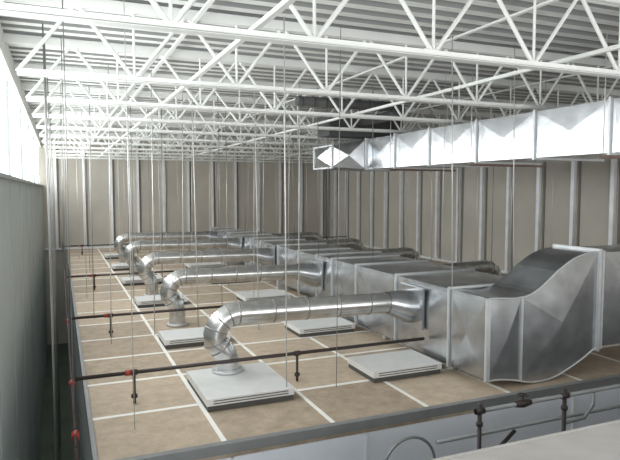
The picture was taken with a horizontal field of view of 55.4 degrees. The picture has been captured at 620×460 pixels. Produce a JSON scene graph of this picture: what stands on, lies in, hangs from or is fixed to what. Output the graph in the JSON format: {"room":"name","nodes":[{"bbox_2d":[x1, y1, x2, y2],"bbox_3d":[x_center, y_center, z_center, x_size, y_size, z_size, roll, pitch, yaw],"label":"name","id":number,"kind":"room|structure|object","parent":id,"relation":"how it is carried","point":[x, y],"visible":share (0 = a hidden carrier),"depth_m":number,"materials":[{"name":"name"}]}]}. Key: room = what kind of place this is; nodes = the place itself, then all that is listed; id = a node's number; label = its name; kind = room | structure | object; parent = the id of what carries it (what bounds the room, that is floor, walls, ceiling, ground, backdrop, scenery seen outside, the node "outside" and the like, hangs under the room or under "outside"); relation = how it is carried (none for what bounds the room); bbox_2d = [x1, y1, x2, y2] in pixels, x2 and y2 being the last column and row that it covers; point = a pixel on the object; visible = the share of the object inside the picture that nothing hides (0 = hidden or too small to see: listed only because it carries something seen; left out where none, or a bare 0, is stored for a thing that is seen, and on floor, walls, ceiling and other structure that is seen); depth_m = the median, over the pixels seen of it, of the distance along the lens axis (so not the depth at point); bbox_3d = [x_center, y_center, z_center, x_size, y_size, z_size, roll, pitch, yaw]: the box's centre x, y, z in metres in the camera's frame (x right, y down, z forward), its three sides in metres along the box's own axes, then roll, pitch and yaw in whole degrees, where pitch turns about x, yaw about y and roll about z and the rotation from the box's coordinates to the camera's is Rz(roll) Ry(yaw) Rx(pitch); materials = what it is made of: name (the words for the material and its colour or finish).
{"room":"ceiling plenum space","nodes":[
{"label":"ceiling plenum space","id":0,"kind":"room"},
{"bbox_2d":[0,23,46,459],"bbox_3d":[-4.417,1.611,8.711,0.275,8.600,34.250,-2,4,-23],"label":"wall","id":1,"kind":"structure","parent":0,"point":[23,322],"depth_m":9.77,"materials":[{"name":"grey paint"}]},
{"bbox_2d":[0,71,38,183],"bbox_3d":[-4.445,-1.556,8.483,0.062,1.550,34.250,-2,4,-23],"label":"window","id":2,"kind":"structure","parent":1,"relation":"in","point":[18,147],"depth_m":11.26,"materials":[{"name":"white glass"}]},
{"bbox_2d":[39,343,73,459],"bbox_3d":[1.587,5.843,11.690,13.475,0.250,34.500,-2,4,-23],"label":"floor","id":3,"kind":"structure","parent":0,"point":[47,445],"depth_m":17.34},
{"bbox_2d":[385,384,619,459],"bbox_3d":[4.758,3.803,7.474,8.615,4.395,0.398,-2,4,-23],"label":"piping","id":4,"kind":"object","parent":3,"relation":"on","point":[522,403],"visible":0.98,"depth_m":6.15,"materials":[{"name":"black metal"}]},
{"bbox_2d":[430,419,619,459],"bbox_3d":[6.237,3.896,4.008,10.100,4.680,4.500,-2,4,-23],"label":"concrete ledge","id":5,"kind":"object","parent":3,"relation":"on","point":[601,441],"visible":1,"depth_m":4.17,"materials":[{"name":"white concrete"}]},
{"bbox_2d":[38,138,325,344],"bbox_3d":[-5.070,0.362,27.036,13.475,8.600,0.325,-2,4,-23],"label":"wall","id":6,"kind":"structure","parent":0,"point":[241,198],"depth_m":26.26,"materials":[{"name":"metal"}]},
{"bbox_2d":[0,0,619,146],"bbox_3d":[1.304,-2.969,11.758,13.475,0.125,33.449,-2,4,-23],"label":"ceiling","id":7,"kind":"structure","parent":0,"point":[577,35],"depth_m":8.76,"materials":[{"name":"white metal"}]},
{"bbox_2d":[42,0,79,459],"bbox_3d":[-6.230,1.149,14.756,0.242,8.200,21.372,-2,4,-23],"label":"pipe","id":8,"kind":"object","parent":7,"relation":"hanging from","point":[75,433],"visible":0.9,"depth_m":7.88,"materials":[{"name":"black metal"}]},
{"bbox_2d":[40,137,318,162],"bbox_3d":[-4.391,-3.374,25.178,12.975,0.868,0.110,-2,4,-23],"label":"joist","id":9,"kind":"object","parent":7,"relation":"attached to","point":[244,144],"visible":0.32,"depth_m":24.69,"materials":[{"name":"white metal"}]},
{"bbox_2d":[33,117,349,154],"bbox_3d":[-2.047,-2.998,19.668,12.975,0.868,0.110,-2,4,-23],"label":"joist","id":10,"kind":"object","parent":7,"relation":"attached to","point":[56,120],"visible":0.54,"depth_m":18.68,"materials":[{"name":"white metal"}]},
{"bbox_2d":[38,130,349,160],"bbox_3d":[-3.610,-3.249,23.341,12.975,0.868,0.110,-2,4,-23],"label":"joist","id":11,"kind":"object","parent":7,"relation":"attached to","point":[39,131],"visible":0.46,"depth_m":22.73,"materials":[{"name":"white metal"}]},
{"bbox_2d":[36,124,356,157],"bbox_3d":[-2.828,-3.124,21.505,12.975,0.868,0.110,-2,4,-23],"label":"joist","id":12,"kind":"object","parent":7,"relation":"attached to","point":[84,150],"visible":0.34,"depth_m":20.69,"materials":[{"name":"white metal"}]},
{"bbox_2d":[30,109,427,150],"bbox_3d":[-1.266,-2.873,17.831,12.975,0.868,0.110,-2,4,-23],"label":"joist","id":13,"kind":"object","parent":7,"relation":"attached to","point":[41,111],"visible":0.37,"depth_m":16.79,"materials":[{"name":"white metal"}]},
{"bbox_2d":[26,100,450,145],"bbox_3d":[-0.484,-2.748,15.994,12.975,0.868,0.110,-2,4,-23],"label":"joist","id":14,"kind":"object","parent":7,"relation":"attached to","point":[94,136],"visible":0.41,"depth_m":14.89,"materials":[{"name":"white metal"}]},
{"bbox_2d":[76,0,553,428],"bbox_3d":[-0.375,-0.805,15.611,10.509,4.468,16.600,-2,4,-23],"label":"rods","id":15,"kind":"object","parent":14,"relation":"hanging from","point":[127,128],"visible":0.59,"depth_m":11.35,"materials":[{"name":"metal"}]},
{"bbox_2d":[295,95,405,138],"bbox_3d":[0.972,-2.252,12.074,1.935,0.450,4.575,0,4,7],"label":"duct","id":16,"kind":"object","parent":15,"relation":"hanging from","point":[301,101],"visible":0.8,"depth_m":12.58,"materials":[{"name":"metal"}]},
{"bbox_2d":[313,34,619,171],"bbox_3d":[3.336,-1.828,9.539,2.375,1.550,11.678,-2,4,-23],"label":"air duct","id":17,"kind":"object","parent":15,"relation":"attached to","point":[587,131],"visible":0.99,"depth_m":9.60,"materials":[{"name":"metal"}]},
{"bbox_2d":[21,83,512,139],"bbox_3d":[0.297,-2.623,14.158,12.975,0.868,0.110,-2,4,-23],"label":"joist","id":18,"kind":"object","parent":7,"relation":"attached to","point":[24,86],"visible":0.51,"depth_m":12.88,"materials":[{"name":"white metal"}]},
{"bbox_2d":[14,63,569,132],"bbox_3d":[1.079,-2.498,12.321,12.975,0.868,0.110,-2,4,-23],"label":"joist","id":19,"kind":"object","parent":7,"relation":"attached to","point":[35,114],"visible":0.53,"depth_m":11.17,"materials":[{"name":"white metal"}]},
{"bbox_2d":[0,0,619,78],"bbox_3d":[3.570,-2.098,6.466,12.975,0.868,0.110,-2,4,-23],"label":"joist","id":20,"kind":"object","parent":7,"relation":"attached to","point":[166,24],"visible":1,"depth_m":5.04,"materials":[{"name":"white metal"}]},
{"bbox_2d":[5,0,618,109],"bbox_3d":[2.642,-2.247,8.647,12.975,0.868,0.110,-2,4,-23],"label":"joist","id":21,"kind":"object","parent":7,"relation":"attached to","point":[105,6],"visible":0.87,"depth_m":7.36,"materials":[{"name":"white metal"}]},
{"bbox_2d":[4,33,619,123],"bbox_3d":[1.860,-2.372,10.484,12.975,0.868,0.110,-2,4,-23],"label":"joist","id":22,"kind":"object","parent":7,"relation":"attached to","point":[17,39],"visible":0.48,"depth_m":9.32,"materials":[{"name":"white metal"}]},
{"bbox_2d":[97,0,619,161],"bbox_3d":[0.312,-2.659,15.114,9.550,0.675,25.350,-2,4,-23],"label":"joist bridging","id":23,"kind":"object","parent":7,"relation":"attached to","point":[280,7],"visible":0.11,"depth_m":7.30,"materials":[{"name":"white metal"}]},
{"bbox_2d":[68,269,619,459],"bbox_3d":[-0.496,3.378,17.564,12.100,3.870,21.275,-2,4,-23],"label":"wall","id":24,"kind":"structure","parent":0,"point":[373,445],"depth_m":6.91,"materials":[{"name":"metal"}]},
{"bbox_2d":[66,247,619,459],"bbox_3d":[-0.510,1.362,17.416,12.128,0.162,21.278,-2,4,-23],"label":"ceiling","id":25,"kind":"structure","parent":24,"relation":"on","point":[172,423],"depth_m":7.48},
{"bbox_2d":[104,253,135,258],"bbox_3d":[-6.985,0.950,21.658,1.050,0.142,0.630,-2,4,-23],"label":"box","id":26,"kind":"object","parent":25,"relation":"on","point":[113,255],"visible":0.43,"depth_m":21.32,"materials":[{"name":"white metal"}]},
{"bbox_2d":[66,270,175,289],"bbox_3d":[-3.818,1.251,15.338,4.638,0.402,0.075,-2,4,-23],"label":"pipe","id":27,"kind":"object","parent":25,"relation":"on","point":[90,275],"visible":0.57,"depth_m":14.77,"materials":[{"name":"black metal"}]},
{"bbox_2d":[111,263,139,270],"bbox_3d":[-5.715,1.154,18.673,1.050,0.142,0.630,-2,4,-23],"label":"box","id":28,"kind":"object","parent":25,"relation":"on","point":[121,266],"visible":0.38,"depth_m":18.34,"materials":[{"name":"white metal"}]},
{"bbox_2d":[121,275,163,285],"bbox_3d":[-4.495,1.349,15.803,1.050,0.142,0.630,-2,4,-23],"label":"box","id":29,"kind":"object","parent":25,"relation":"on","point":[126,281],"visible":0.7,"depth_m":15.49,"materials":[{"name":"white metal"}]},
{"bbox_2d":[70,305,222,336],"bbox_3d":[-1.835,1.569,10.678,4.638,0.402,0.075,-2,4,-23],"label":"pipe","id":30,"kind":"object","parent":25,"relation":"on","point":[108,315],"visible":0.52,"depth_m":10.17,"materials":[{"name":"black metal"}]},
{"bbox_2d":[134,293,186,307],"bbox_3d":[-3.273,1.545,12.933,1.050,0.142,0.630,-2,4,-23],"label":"box","id":31,"kind":"object","parent":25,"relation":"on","point":[140,301],"visible":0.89,"depth_m":12.65,"materials":[{"name":"white metal"}]},
{"bbox_2d":[114,229,219,263],"bbox_3d":[-4.946,0.558,20.528,3.582,1.080,0.600,-2,4,-23],"label":"duct","id":32,"kind":"object","parent":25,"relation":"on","point":[119,248],"visible":0.74,"depth_m":20.25,"materials":[{"name":"metal"}]},
{"bbox_2d":[123,235,241,276],"bbox_3d":[-3.734,0.763,17.519,3.456,1.080,0.600,-2,4,-23],"label":"duct","id":33,"kind":"object","parent":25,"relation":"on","point":[233,243],"visible":0.8,"depth_m":17.29,"materials":[{"name":"metal"}]},
{"bbox_2d":[158,327,229,348],"bbox_3d":[-1.916,1.763,9.742,1.050,0.142,0.680,-2,4,-23],"label":"box","id":34,"kind":"object","parent":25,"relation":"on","point":[187,337],"visible":0.7,"depth_m":9.46,"materials":[{"name":"white metal"}]},
{"bbox_2d":[185,262,222,267],"bbox_3d":[-3.410,1.138,18.904,1.050,0.142,0.755,-2,4,-23],"label":"box","id":35,"kind":"object","parent":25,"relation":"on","point":[206,264],"visible":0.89,"depth_m":18.64,"materials":[{"name":"white metal"}]},
{"bbox_2d":[138,245,274,295],"bbox_3d":[-2.484,0.976,14.390,3.306,1.080,0.600,-2,4,-23],"label":"duct","id":36,"kind":"object","parent":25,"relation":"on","point":[266,256],"visible":0.98,"depth_m":14.13,"materials":[{"name":"metal"}]},
{"bbox_2d":[67,236,346,254],"bbox_3d":[-3.803,0.622,24.558,11.888,0.402,0.075,-2,4,-23],"label":"pipe","id":37,"kind":"object","parent":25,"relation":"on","point":[326,237],"visible":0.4,"depth_m":22.74,"materials":[{"name":"black metal"}]},
{"bbox_2d":[187,362,293,411],"bbox_3d":[-0.895,1.926,7.343,1.050,0.142,1.155,-2,4,-23],"label":"box","id":38,"kind":"object","parent":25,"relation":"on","point":[257,384],"visible":0.96,"depth_m":7.03,"materials":[{"name":"white metal"}]},
{"bbox_2d":[203,283,424,375],"bbox_3d":[0.094,1.330,8.134,3.156,0.935,0.600,-2,4,-23],"label":"duct","id":39,"kind":"object","parent":38,"relation":"on","point":[406,304],"visible":0.99,"depth_m":7.89,"materials":[{"name":"metal"}]},
{"bbox_2d":[160,258,322,326],"bbox_3d":[-1.283,1.181,11.376,3.156,1.080,0.600,-2,4,-23],"label":"duct","id":40,"kind":"object","parent":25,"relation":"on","point":[310,274],"visible":0.95,"depth_m":11.11,"materials":[{"name":"metal"}]},
{"bbox_2d":[75,337,424,402],"bbox_3d":[-0.507,1.782,7.555,4.638,0.402,0.075,-2,4,-23],"label":"pipe","id":41,"kind":"object","parent":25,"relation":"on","point":[134,396],"visible":0.94,"depth_m":7.34,"materials":[{"name":"black metal"}]},
{"bbox_2d":[236,290,290,300],"bbox_3d":[-1.066,1.514,13.394,1.050,0.142,0.755,-2,4,-23],"label":"box","id":42,"kind":"object","parent":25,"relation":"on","point":[266,294],"visible":0.86,"depth_m":13.25,"materials":[{"name":"white metal"}]},
{"bbox_2d":[284,317,354,337],"bbox_3d":[0.165,1.711,10.501,1.050,0.142,0.755,-2,4,-23],"label":"box","id":43,"kind":"object","parent":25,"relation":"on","point":[319,326],"visible":0.96,"depth_m":10.27,"materials":[{"name":"white metal"}]},
{"bbox_2d":[348,349,441,382],"bbox_3d":[1.161,1.871,8.159,1.050,0.142,0.755,-2,4,-23],"label":"box","id":44,"kind":"object","parent":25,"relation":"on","point":[388,366],"visible":1,"depth_m":7.97,"materials":[{"name":"white metal"}]},
{"bbox_2d":[206,227,619,382],"bbox_3d":[2.410,0.544,16.153,7.432,1.703,16.317,-2,4,-23],"label":"air duct","id":45,"kind":"object","parent":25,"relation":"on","point":[534,322],"visible":0.77,"depth_m":7.96,"materials":[{"name":"metal"}]},
{"bbox_3d":[3.739,1.587,12.313,1.100,0.142,0.755,-2,4,-23],"label":"box","id":46,"kind":"object","parent":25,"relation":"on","visible":0},
{"bbox_2d":[443,260,502,275],"bbox_3d":[3.016,1.068,11.973,2.182,0.935,0.600,-2,4,-23],"label":"duct","id":47,"kind":"object","parent":46,"relation":"on","point":[485,266],"visible":0.36,"depth_m":12.02,"materials":[{"name":"metal"}]},
{"bbox_3d":[2.567,1.400,15.068,1.100,0.142,0.755,-2,4,-23],"label":"box","id":48,"kind":"object","parent":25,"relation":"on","visible":0},
{"bbox_2d":[357,247,420,259],"bbox_3d":[1.821,0.881,14.718,2.232,0.935,0.600,-2,4,-23],"label":"duct","id":49,"kind":"object","parent":48,"relation":"on","point":[407,252],"visible":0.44,"depth_m":14.77,"materials":[{"name":"metal"}]},
{"bbox_3d":[1.395,1.212,17.823,1.100,0.142,0.755,-2,4,-23],"label":"box","id":50,"kind":"object","parent":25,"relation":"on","visible":0},
{"bbox_2d":[292,238,364,249],"bbox_3d":[0.614,0.694,17.459,2.306,0.935,0.600,-2,4,-23],"label":"duct","id":51,"kind":"object","parent":50,"relation":"on","point":[353,243],"visible":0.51,"depth_m":17.50,"materials":[{"name":"metal"}]},
{"bbox_3d":[0.223,1.024,20.578,1.100,0.142,0.755,-2,4,-23],"label":"box","id":52,"kind":"object","parent":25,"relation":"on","visible":0},
{"bbox_2d":[260,231,323,240],"bbox_3d":[-0.558,0.506,20.214,2.306,0.935,0.600,-2,4,-23],"label":"duct","id":53,"kind":"object","parent":52,"relation":"on","point":[313,236],"visible":0.42,"depth_m":20.21,"materials":[{"name":"metal"}]},
{"bbox_2d":[326,159,619,273],"bbox_3d":[7.630,1.263,13.813,0.350,8.600,34.250,-2,4,-23],"label":"wall","id":54,"kind":"structure","parent":0,"point":[585,211],"depth_m":18.58,"materials":[{"name":"metal"}]}
]}

